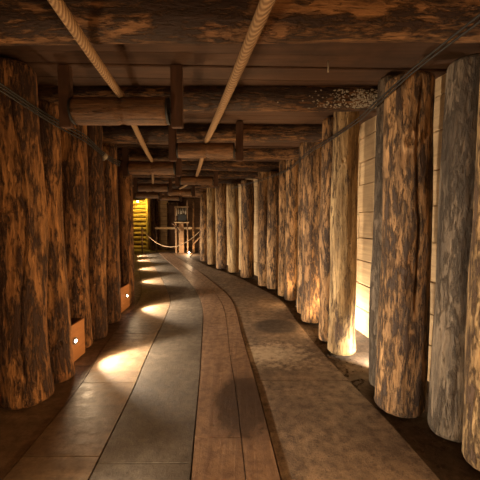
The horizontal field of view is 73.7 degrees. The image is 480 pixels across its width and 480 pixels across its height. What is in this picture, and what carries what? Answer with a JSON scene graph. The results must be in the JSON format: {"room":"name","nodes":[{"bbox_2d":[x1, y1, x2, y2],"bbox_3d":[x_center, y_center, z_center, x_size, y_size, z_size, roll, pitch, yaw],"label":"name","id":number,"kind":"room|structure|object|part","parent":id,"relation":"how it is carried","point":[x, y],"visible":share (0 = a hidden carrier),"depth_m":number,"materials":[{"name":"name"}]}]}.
{"room":"underground passage","nodes":[
{"label":"underground passage","id":0,"kind":"room"},
{"bbox_2d":[133,198,206,247],"bbox_3d":[-3.075,-0.855,15.901,5.590,2.800,0.103,0,3,0],"label":"wall","id":1,"kind":"structure","parent":0,"point":[184,200],"depth_m":15.83,"materials":[{"name":"brown wood"}]},
{"bbox_2d":[0,248,479,479],"bbox_3d":[-1.800,1.000,6.471,9.200,0.097,19.600,0,3,0],"label":"floor","id":2,"kind":"structure","parent":0,"point":[206,375],"depth_m":2.29,"materials":[{"name":"brown wood"}]},
{"bbox_2d":[0,57,54,409],"bbox_3d":[-1.621,-0.020,2.364,0.366,2.444,0.360,2,4,25],"label":"timber post","id":3,"kind":"object","parent":2,"relation":"on","point":[26,378],"visible":0.99,"depth_m":2.25,"materials":[{"name":"brown wood"}]},
{"bbox_3d":[-0.986,1.283,1.253,0.508,0.030,1.143,0,3,0],"label":"plate","id":4,"kind":"part","parent":2,"relation":"part of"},
{"bbox_2d":[38,100,74,383],"bbox_3d":[-1.574,0.036,2.676,0.288,2.298,0.253,1,3,9],"label":"timber post","id":5,"kind":"object","parent":2,"relation":"on","point":[60,344],"visible":0.58,"depth_m":2.63,"materials":[{"name":"brown wood"}]},
{"bbox_2d":[61,125,92,347],"bbox_3d":[-1.744,-0.080,3.371,0.312,2.440,0.308,0,3,0],"label":"timber post","id":6,"kind":"object","parent":2,"relation":"on","point":[74,151],"visible":0.52,"depth_m":3.26,"materials":[{"name":"brown wood"}]},
{"bbox_2d":[71,318,84,361],"bbox_3d":[-1.687,0.980,3.049,0.264,0.360,0.400,0,3,0],"label":"box","id":7,"kind":"object","parent":2,"relation":"on","point":[77,324],"visible":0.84,"depth_m":3.12,"materials":[{"name":"orange wood"}]},
{"bbox_3d":[-1.052,1.224,2.242,0.440,0.030,0.860,0,3,-5],"label":"plate","id":8,"kind":"part","parent":2,"relation":"part of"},
{"bbox_2d":[87,125,107,339],"bbox_3d":[-1.664,-0.096,3.647,0.240,2.440,0.253,2,4,36],"label":"timber post","id":9,"kind":"object","parent":2,"relation":"on","point":[97,216],"visible":0.62,"depth_m":3.57,"materials":[{"name":"brown wood"}]},
{"bbox_2d":[0,82,119,161],"bbox_3d":[-1.422,-0.921,2.153,0.076,0.089,4.011,0,3,-3],"label":"cable","id":10,"kind":"object","parent":9,"relation":"attached to","point":[1,84],"visible":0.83,"depth_m":2.27,"materials":[{"name":"black plastic"}]},
{"bbox_2d":[0,86,119,163],"bbox_3d":[-1.428,-0.901,2.154,0.076,0.090,4.011,0,3,-3],"label":"cable","id":11,"kind":"object","parent":9,"relation":"attached to","point":[1,87],"visible":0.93,"depth_m":2.30,"materials":[{"name":"black plastic"}]},
{"bbox_2d":[0,89,119,165],"bbox_3d":[-1.434,-0.880,2.156,0.076,0.088,4.010,0,3,-3],"label":"cable","id":12,"kind":"object","parent":9,"relation":"attached to","point":[1,91],"visible":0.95,"depth_m":2.34,"materials":[{"name":"black plastic"}]},
{"bbox_2d":[102,151,107,160],"bbox_3d":[-1.528,-0.946,3.610,0.065,0.100,0.060,0,3,0],"label":"clamp","id":13,"kind":"object","parent":9,"relation":"attached to","point":[105,156],"visible":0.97,"depth_m":3.60,"materials":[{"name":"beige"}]},
{"bbox_2d":[103,145,120,323],"bbox_3d":[-1.738,-0.056,4.207,0.270,2.292,0.275,0,3,0],"label":"timber post","id":14,"kind":"object","parent":2,"relation":"on","point":[110,169],"visible":0.65,"depth_m":4.12,"materials":[{"name":"brown wood"}]},
{"bbox_2d":[103,143,120,312],"bbox_3d":[-1.798,-0.145,4.458,0.225,2.440,0.218,0,3,0],"label":"timber post","id":15,"kind":"object","parent":2,"relation":"on","point":[114,145],"visible":0.12,"depth_m":4.45,"materials":[{"name":"brown wood"}]},
{"bbox_2d":[117,169,118,214],"bbox_3d":[-2.228,-0.163,6.006,0.244,2.292,0.230,0,3,0],"label":"timber post","id":16,"kind":"object","parent":2,"relation":"on","point":[117,169],"visible":0.02,"depth_m":5.87,"materials":[{"name":"brown wood"}]},
{"bbox_3d":[-1.185,1.166,3.240,0.512,0.030,1.221,0,3,-6],"label":"plate","id":17,"kind":"part","parent":2,"relation":"part of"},
{"bbox_2d":[120,284,129,311],"bbox_3d":[-1.847,0.873,4.850,0.264,0.360,0.360,0,3,0],"label":"box","id":18,"kind":"object","parent":2,"relation":"on","point":[125,294],"visible":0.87,"depth_m":4.85,"materials":[{"name":"orange wood"}]},
{"bbox_2d":[118,160,134,303],"bbox_3d":[-1.845,-0.113,5.180,0.236,2.292,0.229,0,3,0],"label":"timber post","id":19,"kind":"object","parent":2,"relation":"on","point":[126,227],"visible":0.83,"depth_m":5.09,"materials":[{"name":"brown wood"}]},
{"bbox_2d":[133,200,145,248],"bbox_3d":[-4.715,-0.745,15.333,1.051,2.354,0.212,0,3,0],"label":"wall","id":20,"kind":"structure","parent":2,"relation":"on","point":[138,219],"depth_m":15.25,"materials":[{"name":"yellow wood"}]},
{"bbox_3d":[-0.473,1.297,1.029,0.545,0.030,1.527,0,3,-3],"label":"plate","id":21,"kind":"part","parent":2,"relation":"part of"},
{"bbox_3d":[-4.047,0.583,13.055,0.380,0.030,2.243,-1,4,-19],"label":"plate","id":22,"kind":"part","parent":2,"relation":"part of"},
{"bbox_3d":[-1.310,1.093,4.449,0.534,0.030,1.315,0,3,-7],"label":"plate","id":23,"kind":"part","parent":2,"relation":"part of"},
{"bbox_2d":[141,227,142,252],"bbox_3d":[-4.050,0.005,13.244,0.060,1.100,0.060,0,3,0],"label":"barrier post","id":24,"kind":"object","parent":2,"relation":"on","point":[141,227],"visible":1,"depth_m":13.22,"materials":[{"name":"brown wood"}]},
{"bbox_2d":[141,228,199,246],"bbox_3d":[-2.700,-0.083,11.976,3.641,0.697,0.028,3,5,42],"label":"rope","id":25,"kind":"object","parent":24,"relation":"hanging from","point":[141,228],"visible":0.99,"depth_m":11.84,"materials":[{"name":"beige fabric"}]},
{"bbox_3d":[-3.337,0.700,11.057,0.413,0.030,2.262,-1,4,-20],"label":"plate","id":26,"kind":"part","parent":2,"relation":"part of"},
{"bbox_3d":[-2.731,0.801,9.361,0.441,0.030,1.629,-1,4,-20],"label":"plate","id":27,"kind":"part","parent":2,"relation":"part of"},
{"bbox_2d":[146,198,149,249],"bbox_3d":[-4.293,-0.768,14.958,0.212,2.440,0.225,2,4,28],"label":"timber post","id":28,"kind":"object","parent":2,"relation":"on","point":[147,199],"visible":0.76,"depth_m":14.88,"materials":[{"name":"wood"}]},
{"bbox_3d":[-0.668,1.162,3.300,0.528,0.030,3.105,0,3,-5],"label":"plate","id":29,"kind":"part","parent":2,"relation":"part of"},
{"bbox_3d":[-2.279,0.878,8.065,0.454,0.030,1.413,-1,4,-19],"label":"plate","id":30,"kind":"part","parent":2,"relation":"part of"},
{"bbox_2d":[150,198,154,250],"bbox_3d":[-3.953,-0.737,14.433,0.218,2.440,0.222,2,4,34],"label":"timber post","id":31,"kind":"object","parent":2,"relation":"on","point":[152,212],"visible":0.91,"depth_m":14.36,"materials":[{"name":"brown wood"}]},
{"bbox_3d":[-1.518,1.020,5.672,0.536,0.030,1.344,-1,3,-13],"label":"plate","id":32,"kind":"part","parent":2,"relation":"part of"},
{"bbox_3d":[-3.564,0.581,13.055,0.530,0.030,2.305,-1,4,-20],"label":"plate","id":33,"kind":"part","parent":2,"relation":"part of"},
{"bbox_3d":[-1.875,0.950,6.868,0.472,0.030,1.404,-1,4,-18],"label":"plate","id":34,"kind":"part","parent":2,"relation":"part of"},
{"bbox_2d":[154,198,158,249],"bbox_3d":[-3.880,-0.764,14.882,0.188,2.440,0.194,0,3,0],"label":"timber post","id":35,"kind":"object","parent":2,"relation":"on","point":[155,199],"visible":0.7,"depth_m":14.79,"materials":[{"name":"brown wood"}]},
{"bbox_3d":[-2.832,0.701,11.060,0.535,0.030,2.324,-1,4,-20],"label":"plate","id":36,"kind":"part","parent":2,"relation":"part of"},
{"bbox_2d":[158,201,167,248],"bbox_3d":[-3.720,-0.713,15.204,0.640,2.300,0.090,0,3,0],"label":"wall","id":37,"kind":"structure","parent":2,"relation":"on","point":[162,213],"depth_m":15.16,"materials":[{"name":"brown wood"}]},
{"bbox_2d":[167,202,178,248],"bbox_3d":[-3.170,-0.667,15.187,0.570,2.210,0.090,0,3,0],"label":"wooden door","id":38,"kind":"structure","parent":37,"relation":"in","point":[170,208],"depth_m":15.16,"materials":[{"name":"brown wood"}]},
{"bbox_3d":[-3.420,-0.662,15.188,0.070,2.200,0.090,0,3,0],"label":"frame","id":39,"kind":"part","parent":38,"relation":"part of","materials":[{"name":"brown wood"}]},
{"bbox_3d":[-2.920,-0.662,15.188,0.070,2.200,0.090,0,3,0],"label":"frame","id":40,"kind":"part","parent":38,"relation":"part of","materials":[{"name":"brown wood"}]},
{"bbox_3d":[-2.091,0.819,9.066,0.558,0.030,2.313,-1,4,-20],"label":"plate","id":41,"kind":"part","parent":2,"relation":"part of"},
{"bbox_3d":[-1.453,0.929,7.224,0.553,0.030,1.960,-1,4,-19],"label":"plate","id":42,"kind":"part","parent":2,"relation":"part of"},
{"bbox_2d":[155,226,199,251],"bbox_3d":[-2.720,-0.038,13.957,1.950,1.100,0.120,0,3,0],"label":"guard rail","id":43,"kind":"object","parent":2,"relation":"on","point":[156,227],"visible":0.92,"depth_m":13.93,"materials":[{"name":"brown wood"}]},
{"bbox_3d":[-3.650,-0.039,13.982,0.070,1.100,0.070,0,3,0],"label":"rail post","id":44,"kind":"part","parent":43,"relation":"part of","materials":[{"name":"brown wood"}]},
{"bbox_3d":[-2.720,-0.515,13.894,1.950,0.090,0.050,0,3,0],"label":"rail","id":45,"kind":"part","parent":43,"relation":"part of","materials":[{"name":"brown wood"}]},
{"bbox_3d":[-1.790,-0.039,13.982,0.070,1.100,0.070,0,3,0],"label":"rail post","id":46,"kind":"part","parent":43,"relation":"part of","materials":[{"name":"brown wood"}]},
{"bbox_2d":[172,200,189,252],"bbox_3d":[-2.455,-0.548,13.266,0.690,2.200,0.290,0,3,0],"label":"stand","id":47,"kind":"object","parent":2,"relation":"on","point":[182,218],"visible":0.94,"depth_m":13.25,"materials":[{"name":"brown wood"}]},
{"bbox_3d":[-2.847,0.485,14.705,1.894,0.030,2.293,0,3,0],"label":"plate","id":48,"kind":"part","parent":2,"relation":"part of","materials":[{"name":"brown wood"}]},
{"bbox_3d":[-2.272,0.626,12.309,1.008,0.030,2.671,-1,3,-8],"label":"plate","id":49,"kind":"part","parent":2,"relation":"part of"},
{"bbox_3d":[-0.990,1.025,5.601,0.540,0.030,1.710,-1,4,-14],"label":"plate","id":50,"kind":"part","parent":2,"relation":"part of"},
{"bbox_2d":[192,197,194,252],"bbox_3d":[-1.981,-0.687,13.582,0.109,2.440,0.108,2,4,31],"label":"timber post","id":51,"kind":"object","parent":2,"relation":"on","point":[193,221],"visible":0.93,"depth_m":13.56,"materials":[{"name":"brown wood"}]},
{"bbox_3d":[-1.311,0.778,9.736,0.572,0.030,3.012,-1,4,-23],"label":"plate","id":52,"kind":"part","parent":2,"relation":"part of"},
{"bbox_2d":[200,192,206,260],"bbox_3d":[-1.230,-0.441,10.694,0.237,2.292,0.229,-3,4,-40],"label":"timber post","id":53,"kind":"object","parent":2,"relation":"on","point":[203,203],"visible":1,"depth_m":10.61,"materials":[{"name":"brown wood"}]},
{"bbox_2d":[207,188,215,264],"bbox_3d":[-0.882,-0.464,9.839,0.276,2.440,0.276,2,4,32],"label":"timber post","id":54,"kind":"object","parent":2,"relation":"on","point":[211,220],"visible":0.96,"depth_m":9.74,"materials":[{"name":"brown wood"}]},
{"bbox_2d":[216,183,226,268],"bbox_3d":[-0.520,-0.414,8.990,0.312,2.440,0.302,3,4,37],"label":"timber post","id":55,"kind":"object","parent":2,"relation":"on","point":[221,219],"visible":0.98,"depth_m":8.88,"materials":[{"name":"brown wood"}]},
{"bbox_2d":[228,184,238,272],"bbox_3d":[-0.165,-0.301,8.345,0.290,2.292,0.284,0,3,0],"label":"timber post","id":56,"kind":"object","parent":2,"relation":"on","point":[233,207],"visible":1,"depth_m":8.24,"materials":[{"name":"brown wood"}]},
{"bbox_3d":[-0.217,0.937,7.069,0.787,0.030,3.177,-1,4,-18],"label":"plate","id":57,"kind":"part","parent":2,"relation":"part of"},
{"bbox_2d":[240,180,253,277],"bbox_3d":[0.179,-0.257,7.595,0.327,2.292,0.331,3,4,40],"label":"timber post","id":58,"kind":"object","parent":2,"relation":"on","point":[247,191],"visible":0.98,"depth_m":7.47,"materials":[{"name":"brown wood"}]},
{"bbox_2d":[258,172,267,285],"bbox_3d":[0.496,-0.273,6.613,0.260,2.440,0.261,0,3,0],"label":"timber post","id":59,"kind":"object","parent":2,"relation":"on","point":[262,185],"visible":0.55,"depth_m":6.51,"materials":[{"name":"brown wood"}]},
{"bbox_2d":[267,171,278,288],"bbox_3d":[0.656,-0.181,6.321,0.254,2.292,0.254,0,3,0],"label":"timber post","id":60,"kind":"object","parent":2,"relation":"on","point":[273,183],"visible":0.88,"depth_m":6.23,"materials":[{"name":"brown wood"}]},
{"bbox_2d":[278,160,285,295],"bbox_3d":[0.792,-0.220,5.732,0.215,2.440,0.215,0,3,0],"label":"timber post","id":61,"kind":"object","parent":2,"relation":"on","point":[282,163],"visible":0.61,"depth_m":5.66,"materials":[{"name":"brown wood"}]},
{"bbox_3d":[0.400,1.109,4.187,0.849,0.030,3.074,0,3,-6],"label":"plate","id":62,"kind":"part","parent":2,"relation":"part of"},
{"bbox_2d":[284,160,298,300],"bbox_3d":[0.885,-0.202,5.415,0.257,2.440,0.246,0,3,0],"label":"timber post","id":63,"kind":"object","parent":2,"relation":"on","point":[291,223],"visible":0.81,"depth_m":5.32,"materials":[{"name":"brown wood"}]},
{"bbox_2d":[297,142,302,313],"bbox_3d":[0.938,-0.154,4.621,0.211,2.440,0.211,0,3,0],"label":"timber post","id":64,"kind":"object","parent":2,"relation":"on","point":[300,177],"visible":0.31,"depth_m":4.57,"materials":[{"name":"brown wood"}]},
{"bbox_2d":[301,142,321,322],"bbox_3d":[0.966,-0.132,4.247,0.285,2.440,0.283,-1,4,-19],"label":"timber post","id":65,"kind":"object","parent":2,"relation":"on","point":[310,297],"visible":0.77,"depth_m":4.14,"materials":[{"name":"brown wood"}]},
{"bbox_2d":[318,117,333,341],"bbox_3d":[0.998,-0.091,3.559,0.222,2.440,0.234,3,5,44],"label":"timber post","id":66,"kind":"object","parent":2,"relation":"on","point":[327,125],"visible":0.52,"depth_m":3.48,"materials":[{"name":"brown wood"}]},
{"bbox_2d":[202,263,461,468],"bbox_3d":[0.294,0.985,6.272,1.052,0.038,9.181,-1,4,-15],"label":"gravel","id":67,"kind":"object","parent":2,"relation":"on","point":[345,375],"visible":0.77,"depth_m":2.72,"materials":[{"name":"brown gravel"}]},
{"bbox_2d":[327,111,358,355],"bbox_3d":[1.050,-0.072,3.234,0.284,2.440,0.278,1,4,22],"label":"timber post","id":68,"kind":"object","parent":2,"relation":"on","point":[345,162],"visible":0.99,"depth_m":3.14,"materials":[{"name":"brown wood"}]},
{"bbox_2d":[232,20,479,188],"bbox_3d":[0.655,-1.053,4.159,0.528,0.035,7.845,-1,3,-9],"label":"cable","id":69,"kind":"object","parent":68,"relation":"attached to","point":[478,22],"visible":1,"depth_m":1.84,"materials":[{"name":"black plastic"}]},
{"bbox_2d":[233,13,479,187],"bbox_3d":[0.651,-1.075,4.158,0.528,0.035,7.845,-1,3,-9],"label":"cable","id":70,"kind":"object","parent":68,"relation":"attached to","point":[478,15],"visible":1,"depth_m":1.84,"materials":[{"name":"black plastic"}]},
{"bbox_3d":[0.618,1.252,1.787,0.825,0.030,1.883,0,3,-4],"label":"plate","id":71,"kind":"part","parent":2,"relation":"part of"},
{"bbox_2d":[369,74,397,386],"bbox_3d":[1.150,-0.031,2.550,0.192,2.440,0.206,2,4,34],"label":"timber post","id":72,"kind":"object","parent":2,"relation":"on","point":[378,184],"visible":0.36,"depth_m":2.51,"materials":[{"name":"wood"}]},
{"bbox_2d":[374,71,434,417],"bbox_3d":[1.158,0.057,2.252,0.341,2.300,0.333,0,3,0],"label":"timber post","id":73,"kind":"object","parent":2,"relation":"on","point":[407,191],"visible":1,"depth_m":2.13,"materials":[{"name":"brown wood"}]},
{"bbox_2d":[427,53,479,441],"bbox_3d":[1.357,0.076,1.987,0.294,2.295,0.255,-1,3,-12],"label":"timber post","id":74,"kind":"object","parent":2,"relation":"on","point":[459,131],"visible":0.84,"depth_m":1.91,"materials":[{"name":"brown wood"}]},
{"bbox_2d":[462,80,479,470],"bbox_3d":[1.386,0.093,1.712,0.267,2.292,0.271,0,3,0],"label":"timber post","id":75,"kind":"object","parent":2,"relation":"on","point":[470,435],"visible":1,"depth_m":1.73,"materials":[{"name":"brown wood"}]},
{"bbox_2d":[0,42,479,197],"bbox_3d":[-2.011,-1.581,6.317,10.022,0.162,19.600,0,3,0],"label":"ceiling","id":76,"kind":"structure","parent":0,"point":[350,64],"depth_m":2.36,"materials":[{"name":"brown wood"}]},
{"bbox_2d":[57,64,183,128],"bbox_3d":[-0.875,-1.054,2.362,0.906,0.445,0.199,0,3,0],"label":"roller","id":77,"kind":"object","parent":76,"relation":"hanging from","point":[104,111],"visible":1,"depth_m":2.32,"materials":[{"name":"brown wood"}]},
{"bbox_2d":[47,0,153,192],"bbox_3d":[-2.027,-1.320,6.544,0.536,0.133,12.930,-1,4,-15],"label":"rope","id":78,"kind":"object","parent":77,"relation":"on","point":[59,6],"visible":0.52,"depth_m":1.65,"materials":[{"name":"beige fabric"}]},
{"bbox_2d":[133,187,161,198],"bbox_3d":[-2.920,-1.513,10.078,0.905,0.445,0.198,-1,3,-9],"label":"roller","id":79,"kind":"object","parent":76,"relation":"hanging from","point":[135,194],"visible":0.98,"depth_m":10.01,"materials":[{"name":"brown wood"}]},
{"bbox_2d":[122,147,181,175],"bbox_3d":[-1.350,-1.206,4.917,0.905,0.445,0.199,0,3,0],"label":"roller","id":80,"kind":"object","parent":76,"relation":"hanging from","point":[128,168],"visible":0.99,"depth_m":4.86,"materials":[{"name":"brown wood"}]},
{"bbox_2d":[133,177,171,192],"bbox_3d":[-2.100,-1.373,7.732,0.905,0.445,0.199,0,3,-8],"label":"roller","id":81,"kind":"object","parent":76,"relation":"hanging from","point":[157,187],"visible":0.99,"depth_m":7.66,"materials":[{"name":"brown wood"}]},
{"bbox_2d":[157,195,181,201],"bbox_3d":[-2.470,-1.584,11.276,0.855,0.445,0.177,0,3,-8],"label":"roller","id":82,"kind":"object","parent":76,"relation":"hanging from","point":[173,197],"visible":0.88,"depth_m":11.22,"materials":[{"name":"brown wood"}]},
{"bbox_2d":[138,191,206,194],"bbox_3d":[-2.438,-1.776,11.717,3.785,0.258,0.260,-1,3,-9],"label":"crossbeam","id":83,"kind":"object","parent":76,"relation":"attached to","point":[196,193],"visible":0.04,"depth_m":11.71,"materials":[{"name":"brown wood"}]},
{"bbox_2d":[164,183,194,196],"bbox_3d":[-1.700,-1.451,9.030,0.855,0.445,0.178,0,3,-8],"label":"roller","id":84,"kind":"object","parent":76,"relation":"hanging from","point":[189,192],"visible":0.91,"depth_m":8.98,"materials":[{"name":"brown wood"}]},
{"bbox_2d":[132,183,226,187],"bbox_3d":[-1.942,-1.640,9.320,3.097,0.256,0.250,-1,3,-10],"label":"crossbeam","id":85,"kind":"object","parent":76,"relation":"attached to","point":[173,184],"visible":0.08,"depth_m":9.35,"materials":[{"name":"brown wood"}]},
{"bbox_2d":[162,194,206,197],"bbox_3d":[-2.649,-1.859,13.114,4.343,0.259,0.250,-1,3,-9],"label":"crossbeam","id":86,"kind":"object","parent":76,"relation":"attached to","point":[198,196],"visible":0.07,"depth_m":13.11,"materials":[{"name":"brown wood"}]},
{"bbox_2d":[132,177,244,183],"bbox_3d":[-1.488,-1.569,8.222,3.233,0.263,0.259,-1,3,-9],"label":"crossbeam","id":87,"kind":"object","parent":76,"relation":"attached to","point":[140,180],"visible":0.22,"depth_m":8.09,"materials":[{"name":"brown wood"}]},
{"bbox_2d":[172,188,206,191],"bbox_3d":[-2.373,-1.697,10.428,3.008,0.254,0.246,-1,3,-10],"label":"crossbeam","id":88,"kind":"object","parent":76,"relation":"attached to","point":[196,189],"visible":0.09,"depth_m":10.51,"materials":[{"name":"brown wood"}]},
{"bbox_2d":[132,170,257,178],"bbox_3d":[-1.075,-1.506,7.171,3.324,0.256,0.254,-1,3,-8],"label":"crossbeam","id":89,"kind":"object","parent":76,"relation":"attached to","point":[221,174],"visible":0.38,"depth_m":7.16,"materials":[{"name":"brown wood"}]},
{"bbox_2d":[175,171,217,186],"bbox_3d":[-0.870,-1.296,6.435,0.855,0.445,0.178,0,3,-7],"label":"roller","id":90,"kind":"object","parent":76,"relation":"hanging from","point":[179,180],"visible":1,"depth_m":6.38,"materials":[{"name":"brown wood"}]},
{"bbox_2d":[169,0,275,195],"bbox_3d":[-1.124,-1.312,6.541,0.496,0.138,12.942,-1,4,-15],"label":"rope","id":91,"kind":"object","parent":90,"relation":"on","point":[263,10],"visible":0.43,"depth_m":1.71,"materials":[{"name":"beige fabric"}]},
{"bbox_2d":[117,158,278,171],"bbox_3d":[-0.730,-1.448,6.122,3.280,0.246,0.253,0,3,-8],"label":"crossbeam","id":92,"kind":"object","parent":76,"relation":"attached to","point":[247,166],"visible":0.46,"depth_m":6.11,"materials":[{"name":"brown wood"}]},
{"bbox_2d":[168,121,242,160],"bbox_3d":[-0.390,-1.133,3.679,0.855,0.445,0.178,0,3,0],"label":"roller","id":93,"kind":"object","parent":76,"relation":"hanging from","point":[176,150],"visible":0.98,"depth_m":3.63,"materials":[{"name":"brown wood"}]},
{"bbox_2d":[37,86,377,111],"bbox_3d":[-0.222,-1.253,2.808,3.356,0.248,0.255,0,3,0],"label":"crossbeam","id":94,"kind":"object","parent":76,"relation":"attached to","point":[195,98],"visible":0.48,"depth_m":2.70,"materials":[{"name":"brown wood"}]},
{"bbox_2d":[117,148,298,160],"bbox_3d":[-0.376,-1.387,5.076,3.052,0.261,0.289,0,3,0],"label":"crossbeam","id":95,"kind":"object","parent":76,"relation":"attached to","point":[135,154],"visible":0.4,"depth_m":4.98,"materials":[{"name":"brown wood"}]},
{"bbox_2d":[102,124,321,143],"bbox_3d":[-0.278,-1.312,3.909,3.248,0.258,0.277,0,3,0],"label":"crossbeam","id":96,"kind":"object","parent":76,"relation":"attached to","point":[191,133],"visible":0.57,"depth_m":3.80,"materials":[{"name":"brown wood"}]},
{"bbox_2d":[0,0,479,45],"bbox_3d":[-0.207,-1.187,1.710,3.386,0.254,0.254,0,3,0],"label":"crossbeam","id":97,"kind":"object","parent":76,"relation":"attached to","point":[22,22],"visible":0.95,"depth_m":1.62,"materials":[{"name":"brown wood"}]},
{"bbox_2d":[215,74,445,380],"bbox_3d":[0.919,-0.154,4.103,1.143,2.800,14.326,-1,3,-11],"label":"wall","id":98,"kind":"structure","parent":0,"point":[367,130],"depth_m":3.67,"materials":[{"name":"brown wood"}]}
]}

